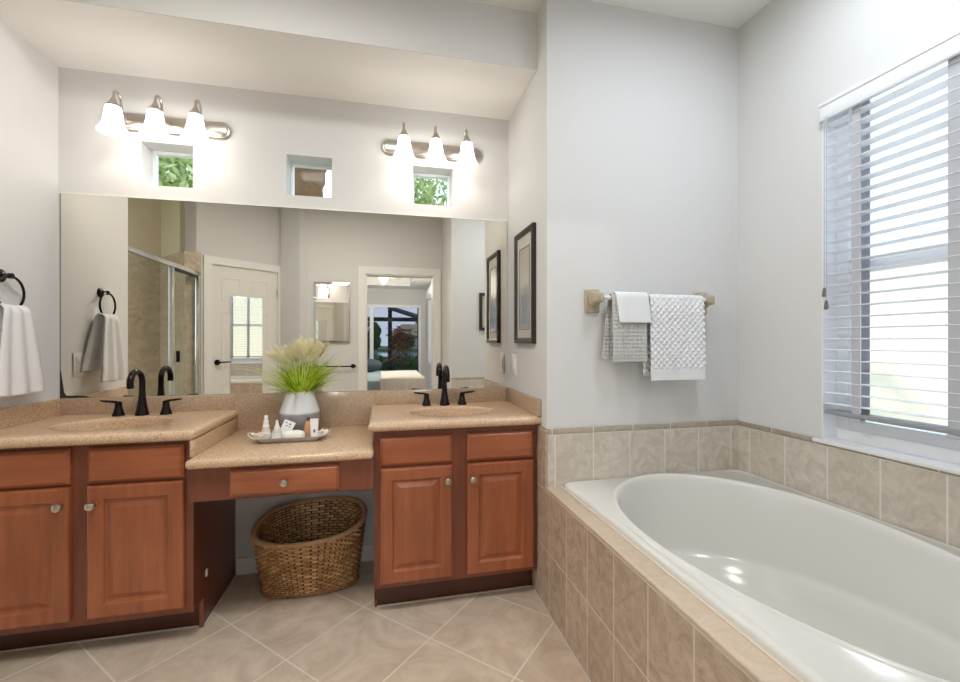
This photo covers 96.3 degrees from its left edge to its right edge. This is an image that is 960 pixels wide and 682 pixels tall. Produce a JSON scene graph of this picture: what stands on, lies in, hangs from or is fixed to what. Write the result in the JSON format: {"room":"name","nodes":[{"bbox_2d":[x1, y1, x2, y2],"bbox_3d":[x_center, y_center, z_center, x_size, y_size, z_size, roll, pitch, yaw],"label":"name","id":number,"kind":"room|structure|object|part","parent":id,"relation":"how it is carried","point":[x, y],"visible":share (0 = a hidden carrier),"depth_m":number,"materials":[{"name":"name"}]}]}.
{"room":"bathroom","nodes":[
{"label":"bathroom","id":0,"kind":"room"},
{"bbox_2d":[0,18,57,408],"bbox_3d":[-2.663,-0.133,1.639,1.500,2.840,0.715,0,0,-13],"label":"wall","id":1,"kind":"structure","parent":0,"point":[28,78],"depth_m":1.86,"materials":[{"name":"white paint"}]},
{"bbox_2d":[0,269,25,307],"bbox_3d":[-1.889,-0.203,1.712,0.043,0.166,0.144,0,0,-13],"label":"towel ring","id":2,"kind":"object","parent":1,"relation":"attached to","point":[3,275],"visible":0.85,"depth_m":1.72,"materials":[{"name":"brown metal"}]},
{"bbox_3d":[-1.889,-0.260,1.714,0.043,0.052,0.052,0,0,-13],"label":"post","id":3,"kind":"part","parent":2,"relation":"part of","materials":[{"name":"brown metal"}]},
{"bbox_2d":[0,303,44,396],"bbox_3d":[-1.876,0.034,1.753,0.067,0.366,0.274,0,0,-13],"label":"hand towel","id":4,"kind":"object","parent":2,"relation":"hanging from","point":[21,372],"visible":1,"depth_m":1.72,"materials":[{"name":"white fabric"}]},
{"bbox_2d":[0,0,536,119],"bbox_3d":[-0.855,-1.420,2.029,2.199,0.267,0.474,0,0,-13],"label":"ceiling","id":5,"kind":"structure","parent":0,"point":[73,35],"depth_m":1.97,"materials":[{"name":"white paint"}]},
{"bbox_2d":[58,67,507,573],"bbox_3d":[-0.429,-0.183,2.440,3.491,2.940,0.140,0,0,-13],"label":"wall","id":6,"kind":"structure","parent":0,"point":[270,131],"depth_m":2.22,"materials":[{"name":"white paint"}]},
{"bbox_2d":[57,394,234,414],"bbox_3d":[-1.609,0.308,2.090,0.756,0.078,0.019,0,0,-13],"label":"backsplash","id":7,"kind":"structure","parent":6,"relation":"attached to","point":[68,406],"depth_m":2.08,"materials":[{"name":"beige stone"}]},
{"bbox_2d":[96,90,230,144],"bbox_3d":[-1.513,-1.052,2.025,0.558,0.204,0.189,0,0,-13],"label":"vanity light","id":8,"kind":"object","parent":6,"relation":"attached to","point":[154,125],"visible":1,"depth_m":2.01,"materials":[{"name":"white glass"}]},
{"bbox_3d":[-1.668,-1.008,1.954,0.119,0.117,0.119,0,0,-13],"label":"lamp shade","id":9,"kind":"part","parent":8,"relation":"part of","materials":[{"name":"white glass"}]},
{"bbox_3d":[-1.676,-1.097,1.991,0.060,0.114,0.136,0,0,-13],"label":"arm","id":10,"kind":"part","parent":8,"relation":"part of","materials":[{"name":"silver metal"}]},
{"bbox_3d":[-1.505,-1.008,1.991,0.119,0.117,0.119,0,0,-13],"label":"lamp shade","id":11,"kind":"part","parent":8,"relation":"part of","materials":[{"name":"white glass"}]},
{"bbox_3d":[-1.514,-1.097,2.028,0.060,0.114,0.136,0,0,-13],"label":"arm","id":12,"kind":"part","parent":8,"relation":"part of","materials":[{"name":"silver metal"}]},
{"bbox_3d":[-1.531,-1.057,2.105,0.558,0.085,0.026,0,0,-13],"label":"plate","id":13,"kind":"part","parent":8,"relation":"part of","materials":[{"name":"silver metal"}]},
{"bbox_3d":[-1.342,-1.008,2.028,0.119,0.117,0.119,0,0,-13],"label":"lamp shade","id":14,"kind":"part","parent":8,"relation":"part of","materials":[{"name":"white glass"}]},
{"bbox_3d":[-1.351,-1.097,2.065,0.060,0.114,0.136,0,0,-13],"label":"arm","id":15,"kind":"part","parent":8,"relation":"part of","materials":[{"name":"silver metal"}]},
{"bbox_2d":[152,151,192,185],"bbox_3d":[-1.567,-0.868,2.233,0.224,0.210,0.030,0,0,-13],"label":"window","id":16,"kind":"structure","parent":6,"relation":"in","point":[155,154],"depth_m":2.21,"materials":[{"name":"white plastic"}]},
{"bbox_2d":[60,192,506,397],"bbox_3d":[-0.906,-0.216,2.256,2.180,0.968,0.007,0,0,-13],"label":"vanity mirror","id":17,"kind":"object","parent":6,"relation":"attached to","point":[179,292],"visible":0.99,"depth_m":2.21,"materials":[{"name":"white mirror"}]},
{"bbox_2d":[236,544,373,574],"bbox_3d":[-0.905,1.144,2.253,0.680,0.085,0.014,0,0,-13],"label":"baseboard","id":18,"kind":"structure","parent":6,"relation":"attached to","point":[244,565],"depth_m":2.19,"materials":[{"name":"white"}]},
{"bbox_2d":[235,391,375,429],"bbox_3d":[-0.902,0.360,2.250,0.690,0.183,0.019,0,0,-13],"label":"backsplash","id":19,"kind":"structure","parent":6,"relation":"attached to","point":[337,408],"depth_m":2.26,"materials":[{"name":"beige stone"}]},
{"bbox_2d":[291,162,331,197],"bbox_3d":[-0.924,-0.868,2.379,0.225,0.210,0.030,0,0,-13],"label":"window","id":20,"kind":"structure","parent":6,"relation":"in","point":[293,165],"depth_m":2.36,"materials":[{"name":"white plastic"}]},
{"bbox_2d":[413,173,449,205],"bbox_3d":[-0.289,-0.868,2.523,0.223,0.210,0.030,0,0,-13],"label":"window","id":21,"kind":"structure","parent":6,"relation":"in","point":[417,175],"depth_m":2.52,"materials":[{"name":"white plastic"}]},
{"bbox_2d":[382,122,481,168],"bbox_3d":[-0.241,-1.052,2.313,0.558,0.204,0.189,0,0,-13],"label":"vanity light","id":22,"kind":"object","parent":6,"relation":"attached to","point":[404,151],"visible":1,"depth_m":2.31,"materials":[{"name":"white glass"}]},
{"bbox_3d":[-0.396,-1.008,2.242,0.119,0.117,0.119,0,0,-13],"label":"lamp shade","id":23,"kind":"part","parent":22,"relation":"part of","materials":[{"name":"white glass"}]},
{"bbox_3d":[-0.405,-1.097,2.280,0.060,0.114,0.136,0,0,-13],"label":"arm","id":24,"kind":"part","parent":22,"relation":"part of","materials":[{"name":"silver metal"}]},
{"bbox_3d":[-0.259,-1.057,2.393,0.558,0.085,0.026,0,0,-13],"label":"plate","id":25,"kind":"part","parent":22,"relation":"part of","materials":[{"name":"silver metal"}]},
{"bbox_3d":[-0.233,-1.008,2.279,0.119,0.117,0.119,0,0,-13],"label":"lamp shade","id":26,"kind":"part","parent":22,"relation":"part of","materials":[{"name":"white glass"}]},
{"bbox_3d":[-0.242,-1.097,2.316,0.060,0.114,0.136,0,0,-13],"label":"arm","id":27,"kind":"part","parent":22,"relation":"part of","materials":[{"name":"silver metal"}]},
{"bbox_3d":[-0.079,-1.097,2.353,0.060,0.114,0.136,0,0,-13],"label":"arm","id":28,"kind":"part","parent":22,"relation":"part of","materials":[{"name":"silver metal"}]},
{"bbox_3d":[-0.070,-1.008,2.316,0.119,0.117,0.119,0,0,-13],"label":"lamp shade","id":29,"kind":"part","parent":22,"relation":"part of","materials":[{"name":"white glass"}]},
{"bbox_2d":[376,387,505,404],"bbox_3d":[-0.209,0.308,2.407,0.731,0.078,0.019,0,0,-13],"label":"backsplash","id":30,"kind":"structure","parent":6,"relation":"attached to","point":[383,397],"depth_m":2.39,"materials":[{"name":"beige stone"}]},
{"bbox_2d":[0,560,588,681],"bbox_3d":[-0.928,1.237,0.660,5.251,0.100,3.390,0,0,-13],"label":"floor","id":31,"kind":"structure","parent":0,"point":[339,635],"depth_m":1.66,"materials":[{"name":"tile"}]},
{"bbox_2d":[0,440,234,650],"bbox_3d":[-1.546,0.787,1.831,0.756,0.800,0.546,0,0,-13],"label":"vanity cabinet","id":32,"kind":"object","parent":31,"relation":"on","point":[99,540],"visible":0.94,"depth_m":1.62,"materials":[{"name":"brown wood"}]},
{"bbox_3d":[-1.681,0.467,1.561,0.321,0.131,0.020,0,0,-13],"label":"drawer","id":33,"kind":"part","parent":32,"relation":"part of","materials":[{"name":"brown wood"}]},
{"bbox_3d":[-1.681,0.793,1.561,0.321,0.498,0.020,0,0,-13],"label":"door","id":34,"kind":"part","parent":32,"relation":"part of","materials":[{"name":"brown wood"}]},
{"bbox_3d":[-1.542,0.609,1.568,0.032,0.032,0.031,0,0,-13],"label":"knob","id":35,"kind":"part","parent":32,"relation":"part of","materials":[{"name":"silver metal"}]},
{"bbox_3d":[-1.442,0.612,1.591,0.032,0.032,0.031,0,0,-13],"label":"knob","id":36,"kind":"part","parent":32,"relation":"part of","materials":[{"name":"silver metal"}]},
{"bbox_2d":[0,394,237,456],"bbox_3d":[-1.542,0.379,1.837,0.774,0.221,0.541,0,0,-13],"label":"countertop","id":37,"kind":"structure","parent":32,"relation":"on","point":[203,420],"depth_m":1.87,"materials":[{"name":"beige stone"}]},
{"bbox_2d":[100,369,181,416],"bbox_3d":[-1.572,0.237,1.970,0.332,0.219,0.141,0,0,-13],"label":"faucet","id":38,"kind":"object","parent":37,"relation":"on","point":[142,409],"visible":1,"depth_m":2.00,"materials":[{"name":"brown metal"}]},
{"bbox_3d":[-1.705,0.280,1.982,0.080,0.018,0.015,0,0,-20],"label":"lever","id":39,"kind":"part","parent":38,"relation":"part of","materials":[{"name":"brown metal"}]},
{"bbox_3d":[-1.677,0.315,1.993,0.049,0.064,0.049,0,0,-13],"label":"handle","id":40,"kind":"part","parent":38,"relation":"part of","materials":[{"name":"brown metal"}]},
{"bbox_3d":[-1.572,0.237,1.970,0.056,0.219,0.141,0,0,-13],"label":"spout","id":41,"kind":"part","parent":38,"relation":"part of","materials":[{"name":"brown metal"}]},
{"bbox_3d":[-1.488,0.315,2.036,0.049,0.064,0.049,0,0,-13],"label":"handle","id":42,"kind":"part","parent":38,"relation":"part of","materials":[{"name":"brown metal"}]},
{"bbox_3d":[-1.458,0.280,2.038,0.080,0.018,0.015,0,0,-5],"label":"lever","id":43,"kind":"part","parent":38,"relation":"part of","materials":[{"name":"brown metal"}]},
{"bbox_3d":[-1.313,0.793,1.645,0.321,0.498,0.020,0,0,-13],"label":"door","id":44,"kind":"part","parent":32,"relation":"part of","materials":[{"name":"brown wood"}]},
{"bbox_3d":[-1.313,0.467,1.645,0.321,0.131,0.020,0,0,-13],"label":"drawer","id":45,"kind":"part","parent":32,"relation":"part of","materials":[{"name":"brown wood"}]},
{"bbox_2d":[185,391,375,469],"bbox_3d":[-0.840,0.378,1.973,0.690,0.218,0.587,0,0,-13],"label":"countertop","id":46,"kind":"structure","parent":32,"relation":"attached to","point":[346,413],"depth_m":1.99,"materials":[{"name":"beige stone"}]},
{"bbox_2d":[247,429,330,443],"bbox_3d":[-0.863,0.430,1.952,0.354,0.043,0.128,0,0,-13],"label":"tray","id":47,"kind":"object","parent":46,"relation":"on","point":[294,439],"visible":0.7,"depth_m":1.90,"materials":[{"name":"silver metal"}]},
{"bbox_2d":[251,432,268,438],"bbox_3d":[-0.984,0.427,1.923,0.077,0.037,0.058,0,0,-13],"label":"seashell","id":48,"kind":"object","parent":47,"relation":"on","point":[256,435],"visible":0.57,"depth_m":1.91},
{"bbox_2d":[261,415,270,438],"bbox_3d":[-0.965,0.391,1.937,0.037,0.110,0.037,0,0,-13],"label":"spray bottle","id":49,"kind":"object","parent":47,"relation":"on","point":[266,429],"visible":0.8,"depth_m":1.93,"materials":[{"name":"beige plastic"}]},
{"bbox_2d":[272,420,281,437],"bbox_3d":[-0.920,0.402,1.946,0.041,0.089,0.041,0,0,-13],"label":"spray bottle","id":50,"kind":"object","parent":47,"relation":"on","point":[276,433],"visible":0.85,"depth_m":1.94,"materials":[{"name":"beige plastic"}]},
{"bbox_2d":[280,419,295,434],"bbox_3d":[-0.889,0.404,1.976,0.075,0.088,0.025,0,0,-13],"label":"card","id":51,"kind":"object","parent":47,"relation":"on","point":[287,425],"visible":0.7,"depth_m":1.98,"materials":[{"name":"white paper"}]},
{"bbox_2d":[282,430,304,437],"bbox_3d":[-0.845,0.426,1.949,0.096,0.040,0.060,0,0,-13],"label":"soap bar","id":52,"kind":"object","parent":47,"relation":"on","point":[291,433],"visible":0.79,"depth_m":1.93,"materials":[{"name":"white"}]},
{"bbox_2d":[304,417,310,436],"bbox_3d":[-0.794,0.399,1.988,0.036,0.094,0.036,0,0,-13],"label":"bottle","id":53,"kind":"object","parent":47,"relation":"on","point":[307,424],"visible":0.75,"depth_m":1.97,"materials":[{"name":"brown plastic"}]},
{"bbox_2d":[310,418,318,436],"bbox_3d":[-0.760,0.401,1.971,0.032,0.090,0.032,0,0,25],"label":"tube","id":54,"kind":"object","parent":47,"relation":"on","point":[314,422],"visible":0.78,"depth_m":1.96,"materials":[{"name":"white plastic"}]},
{"bbox_2d":[317,428,327,436],"bbox_3d":[-0.743,0.427,1.990,0.079,0.037,0.060,0,0,-13],"label":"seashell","id":55,"kind":"object","parent":47,"relation":"on","point":[322,431],"visible":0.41,"depth_m":1.98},
{"bbox_2d":[278,391,320,430],"bbox_3d":[-0.890,0.348,2.124,0.196,0.206,0.196,0,0,-13],"label":"vase","id":56,"kind":"object","parent":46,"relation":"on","point":[296,408],"visible":0.69,"depth_m":2.05,"materials":[{"name":"ceramic"}]},
{"bbox_2d":[228,333,352,394],"bbox_3d":[-0.898,0.145,2.062,0.614,0.373,0.353,0,0,-13],"label":"ornamental grass","id":57,"kind":"object","parent":56,"relation":"in","point":[299,382],"depth_m":2.10,"materials":[{"name":"plant"}]},
{"bbox_2d":[0,575,590,681],"bbox_3d":[-0.324,1.185,1.620,2.775,0.005,1.336,0,0,26],"label":"trim","id":58,"kind":"structure","parent":31,"relation":"attached to","point":[227,588],"depth_m":1.78,"materials":[{"name":"brown wood"}]},
{"bbox_2d":[250,496,366,597],"bbox_3d":[-0.823,0.999,2.094,0.534,0.368,0.344,0,0,-13],"label":"wicker basket","id":59,"kind":"object","parent":31,"relation":"on","point":[310,546],"visible":1,"depth_m":2.03,"materials":[{"name":"brown wicker"}]},
{"bbox_2d":[374,425,535,606],"bbox_3d":[-0.146,0.787,2.148,0.737,0.800,0.546,0,0,-13],"label":"vanity cabinet","id":60,"kind":"object","parent":31,"relation":"on","point":[455,508],"visible":0.96,"depth_m":1.93,"materials":[{"name":"brown wood"}]},
{"bbox_2d":[189,457,372,501],"bbox_3d":[-0.832,0.553,1.945,0.687,0.131,0.556,0,0,-13],"label":"drawer unit","id":61,"kind":"object","parent":60,"relation":"attached to","point":[226,483],"visible":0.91,"depth_m":1.70,"materials":[{"name":"brown wood"}]},
{"bbox_3d":[-0.770,0.557,1.690,0.032,0.032,0.031,0,0,-13],"label":"knob","id":62,"kind":"part","parent":61,"relation":"part of","materials":[{"name":"silver metal"}]},
{"bbox_3d":[-0.774,0.555,1.714,0.407,0.104,0.020,0,0,-13],"label":"drawer","id":63,"kind":"part","parent":61,"relation":"part of","materials":[{"name":"brown wood"}]},
{"bbox_3d":[-0.277,0.476,1.880,0.313,0.125,0.020,0,0,-13],"label":"drawer","id":64,"kind":"part","parent":60,"relation":"part of","materials":[{"name":"brown wood"}]},
{"bbox_3d":[-0.277,0.798,1.880,0.313,0.497,0.020,0,0,-13],"label":"door","id":65,"kind":"part","parent":60,"relation":"part of","materials":[{"name":"brown wood"}]},
{"bbox_3d":[-0.140,0.615,1.886,0.032,0.032,0.031,0,0,-13],"label":"knob","id":66,"kind":"part","parent":60,"relation":"part of","materials":[{"name":"silver metal"}]},
{"bbox_2d":[368,387,541,431],"bbox_3d":[-0.152,0.379,2.152,0.774,0.221,0.541,0,0,-13],"label":"countertop","id":67,"kind":"structure","parent":60,"relation":"on","point":[394,410],"depth_m":2.18,"materials":[{"name":"beige stone"}]},
{"bbox_2d":[414,365,474,405],"bbox_3d":[-0.182,0.237,2.285,0.332,0.219,0.141,0,0,-13],"label":"faucet","id":68,"kind":"object","parent":67,"relation":"on","point":[444,401],"visible":1,"depth_m":2.31,"materials":[{"name":"brown metal"}]},
{"bbox_3d":[-0.287,0.315,2.308,0.049,0.064,0.049,0,0,-13],"label":"handle","id":69,"kind":"part","parent":68,"relation":"part of","materials":[{"name":"brown metal"}]},
{"bbox_3d":[-0.182,0.237,2.285,0.056,0.219,0.141,0,0,-13],"label":"spout","id":70,"kind":"part","parent":68,"relation":"part of","materials":[{"name":"brown metal"}]},
{"bbox_3d":[-0.098,0.315,2.351,0.049,0.064,0.049,0,0,-13],"label":"handle","id":71,"kind":"part","parent":68,"relation":"part of","materials":[{"name":"brown metal"}]},
{"bbox_3d":[-0.031,0.617,1.911,0.032,0.032,0.031,0,0,-13],"label":"knob","id":72,"kind":"part","parent":60,"relation":"part of","materials":[{"name":"silver metal"}]},
{"bbox_3d":[0.095,0.476,1.964,0.313,0.125,0.020,0,0,-13],"label":"drawer","id":73,"kind":"part","parent":60,"relation":"part of","materials":[{"name":"brown wood"}]},
{"bbox_3d":[0.095,0.799,1.964,0.313,0.499,0.020,0,0,-13],"label":"door","id":74,"kind":"part","parent":60,"relation":"part of","materials":[{"name":"brown wood"}]},
{"bbox_2d":[561,469,959,681],"bbox_3d":[0.985,0.837,1.282,0.940,0.444,1.513,0,0,-13],"label":"bathtub","id":75,"kind":"object","parent":31,"relation":"on","point":[827,591],"visible":0.83,"depth_m":1.48,"materials":[{"name":"white ceramic"}]},
{"bbox_2d":[63,0,536,69],"bbox_3d":[-0.802,-1.419,1.795,2.199,0.268,0.005,0,0,-13],"label":"wall","id":76,"kind":"structure","parent":0,"point":[459,29],"depth_m":1.89,"materials":[{"name":"white paint"}]},
{"bbox_2d":[466,0,770,28],"bbox_3d":[-0.928,-1.603,0.660,5.251,0.100,3.390,0,0,-13],"label":"ceiling","id":77,"kind":"structure","parent":0,"point":[727,13],"depth_m":2.00,"materials":[{"name":"white paint"}]},
{"bbox_2d":[508,0,737,581],"bbox_3d":[0.778,-0.133,2.404,1.152,2.840,0.743,0,0,-13],"label":"wall","id":78,"kind":"structure","parent":0,"point":[623,135],"depth_m":2.02,"materials":[{"name":"white paint"}]},
{"bbox_2d":[512,354,515,375],"bbox_3d":[0.187,0.132,2.383,0.010,0.115,0.072,0,0,-13],"label":"light switch","id":79,"kind":"object","parent":78,"relation":"attached to","point":[513,355],"visible":1,"depth_m":2.37,"materials":[{"name":"white plastic"}]},
{"bbox_2d":[514,222,535,343],"bbox_3d":[0.226,-0.276,2.186,0.022,0.578,0.288,0,0,-13],"label":"framed picture","id":80,"kind":"object","parent":78,"relation":"attached to","point":[524,241],"visible":1,"depth_m":2.17,"materials":[{"name":"black"}]},
{"bbox_2d":[519,244,529,329],"bbox_3d":[0.226,-0.267,2.186,0.003,0.420,0.160,0,0,-13],"label":"print","id":81,"kind":"object","parent":80,"relation":"attached to","point":[524,250],"depth_m":2.18,"materials":[{"name":"grey paper"}]},
{"bbox_2d":[547,425,737,487],"bbox_3d":[0.793,0.552,2.022,1.012,0.270,0.009,0,0,-13],"label":"tile backsplash","id":82,"kind":"structure","parent":78,"relation":"attached to","point":[572,457],"depth_m":2.01,"materials":[{"name":"beige tile"}]},
{"bbox_2d":[547,420,737,434],"bbox_3d":[0.957,0.403,1.276,1.003,0.026,1.537,0,0,-13],"label":"trim","id":83,"kind":"structure","parent":78,"relation":"attached to","point":[550,431],"depth_m":2.01,"materials":[{"name":"tile"}]},
{"bbox_2d":[585,289,714,314],"bbox_3d":[0.796,-0.181,1.983,0.642,0.108,0.086,0,0,-13],"label":"towel bar","id":84,"kind":"object","parent":78,"relation":"attached to","point":[593,297],"visible":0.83,"depth_m":1.94,"materials":[{"name":"beige ceramic"}]},
{"bbox_3d":[0.518,-0.181,1.920,0.072,0.108,0.086,0,0,-13],"label":"post","id":85,"kind":"part","parent":84,"relation":"part of","materials":[{"name":"beige ceramic"}]},
{"bbox_2d":[602,293,646,361],"bbox_3d":[0.647,-0.060,1.926,0.201,0.306,0.054,0,0,-13],"label":"waffle towel","id":86,"kind":"object","parent":84,"relation":"hanging from","point":[623,342],"visible":0.84,"depth_m":1.91,"materials":[{"name":"grey fabric"}]},
{"bbox_2d":[612,291,651,322],"bbox_3d":[0.675,-0.151,1.931,0.181,0.140,0.067,0,0,-13],"label":"washcloth","id":87,"kind":"object","parent":86,"relation":"on","point":[633,307],"visible":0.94,"depth_m":1.91,"materials":[{"name":"white fabric"}]},
{"bbox_3d":[0.801,-0.193,1.965,0.550,0.020,0.020,0,0,-13],"label":"rod","id":88,"kind":"part","parent":84,"relation":"part of","materials":[{"name":"white plastic"}]},
{"bbox_2d":[642,294,705,380],"bbox_3d":[0.896,-0.018,1.983,0.297,0.393,0.060,0,0,-13],"label":"bath towel","id":89,"kind":"object","parent":84,"relation":"hanging from","point":[676,350],"visible":0.96,"depth_m":1.97,"materials":[{"name":"white fabric"}]},
{"bbox_3d":[1.074,-0.181,2.046,0.072,0.108,0.086,0,0,-13],"label":"post","id":90,"kind":"part","parent":84,"relation":"part of","materials":[{"name":"beige ceramic"}]},
{"bbox_2d":[532,424,755,681],"bbox_3d":[0.480,0.788,1.255,0.078,0.797,1.709,0,0,-13],"label":"wall","id":91,"kind":"structure","parent":0,"point":[617,626],"depth_m":1.38,"materials":[{"name":"tile"}]},
{"bbox_2d":[545,487,797,681],"bbox_3d":[0.500,0.656,1.172,0.082,0.012,1.537,0,0,-13],"label":"trim ledge","id":92,"kind":"object","parent":91,"relation":"on","point":[748,657],"visible":0.79,"depth_m":1.06,"materials":[{"name":"tile"}]},
{"bbox_2d":[738,0,959,438],"bbox_3d":[1.646,-0.133,0.863,0.140,2.840,2.647,0,0,-13],"label":"wall","id":93,"kind":"structure","parent":0,"point":[794,56],"depth_m":1.86,"materials":[{"name":"white paint"}]},
{"bbox_2d":[738,425,959,547],"bbox_3d":[1.452,0.552,1.383,0.009,0.270,1.528,0,0,-13],"label":"tile backsplash","id":94,"kind":"structure","parent":93,"relation":"attached to","point":[925,502],"depth_m":1.58,"materials":[{"name":"beige tile"}]},
{"bbox_2d":[738,420,959,476],"bbox_3d":[1.450,0.405,1.387,0.010,0.022,1.537,0,0,-13],"label":"trim","id":95,"kind":"structure","parent":93,"relation":"attached to","point":[741,423],"depth_m":1.80,"materials":[{"name":"tile"}]},
{"bbox_2d":[812,100,959,474],"bbox_3d":[1.534,-0.327,1.316,0.149,1.472,0.940,0,0,-13],"label":"window","id":96,"kind":"structure","parent":93,"relation":"in","point":[933,450],"depth_m":1.70,"materials":[{"name":"white plastic"}]},
{"bbox_3d":[1.504,0.401,1.309,0.089,0.015,0.940,0,0,-13],"label":"sill","id":97,"kind":"part","parent":96,"relation":"part of","materials":[{"name":"white"}]},
{"bbox_2d":[818,29,959,439],"bbox_3d":[1.481,-0.321,1.305,0.084,1.248,0.866,0,0,-13],"label":"window blind","id":98,"kind":"object","parent":96,"relation":"attached to","point":[947,48],"visible":1,"depth_m":1.50,"materials":[{"name":"white plastic"}]},
{"bbox_3d":[1.357,-0.546,1.694,0.003,0.675,0.002,0,0,-13],"label":"cord","id":99,"kind":"part","parent":98,"relation":"part of","materials":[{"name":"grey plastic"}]},
{"bbox_3d":[1.359,-0.521,1.686,0.003,0.725,0.002,0,0,-13],"label":"cord","id":100,"kind":"part","parent":98,"relation":"part of","materials":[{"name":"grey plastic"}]},
{"bbox_3d":[1.496,0.282,1.308,0.050,0.018,0.854,0,0,-13],"label":"rail","id":101,"kind":"part","parent":98,"relation":"part of","materials":[{"name":"grey plastic"}]},
{"bbox_3d":[1.590,-0.643,1.329,0.025,0.750,0.789,0,0,-13],"label":"sash","id":102,"kind":"part","parent":96,"relation":"part of","materials":[{"name":"white plastic"}]},
{"bbox_3d":[1.564,0.022,1.323,0.026,0.660,0.789,0,0,-13],"label":"sash","id":103,"kind":"part","parent":96,"relation":"part of","materials":[{"name":"white plastic"}]},
{"label":"outside","id":104,"kind":"structure","parent":0,"visible":0},
{"bbox_3d":[-4.852,1.397,14.695,120.000,0.180,94.000,0,0,-13],"label":"ground","id":105,"kind":"structure","parent":104,"visible":0},
{"bbox_2d":[159,156,192,187],"bbox_3d":[-5.418,-1.564,7.592,3.277,5.746,3.496,0,0,-13],"label":"tree","id":106,"kind":"object","parent":105,"relation":"on","point":[178,176],"visible":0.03,"depth_m":6.63,"materials":[{"name":"green plant"}]},
{"bbox_2d":[295,167,326,196],"bbox_3d":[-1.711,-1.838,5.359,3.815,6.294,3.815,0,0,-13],"label":"trunk","id":107,"kind":"object","parent":105,"relation":"on","point":[308,182],"visible":0.06,"depth_m":5.08,"materials":[{"name":"brown"}]},
{"bbox_2d":[414,177,446,205],"bbox_3d":[-1.122,-1.261,8.782,1.868,5.141,1.864,0,0,-13],"label":"tree","id":108,"kind":"object","parent":105,"relation":"on","point":[428,192],"visible":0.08,"depth_m":8.34,"materials":[{"name":"green plant"}]},
{"bbox_3d":[23.610,1.397,32.423,56.649,0.180,72.000,0,0,-13],"label":"ground","id":109,"kind":"structure","parent":0,"visible":0},
{"bbox_2d":[870,233,947,433],"bbox_3d":[5.752,0.162,1.205,0.300,2.650,13.000,0,0,-13],"label":"wall","id":110,"kind":"structure","parent":109,"relation":"on","point":[937,292],"depth_m":4.78,"materials":[{"name":"white"}]}
]}

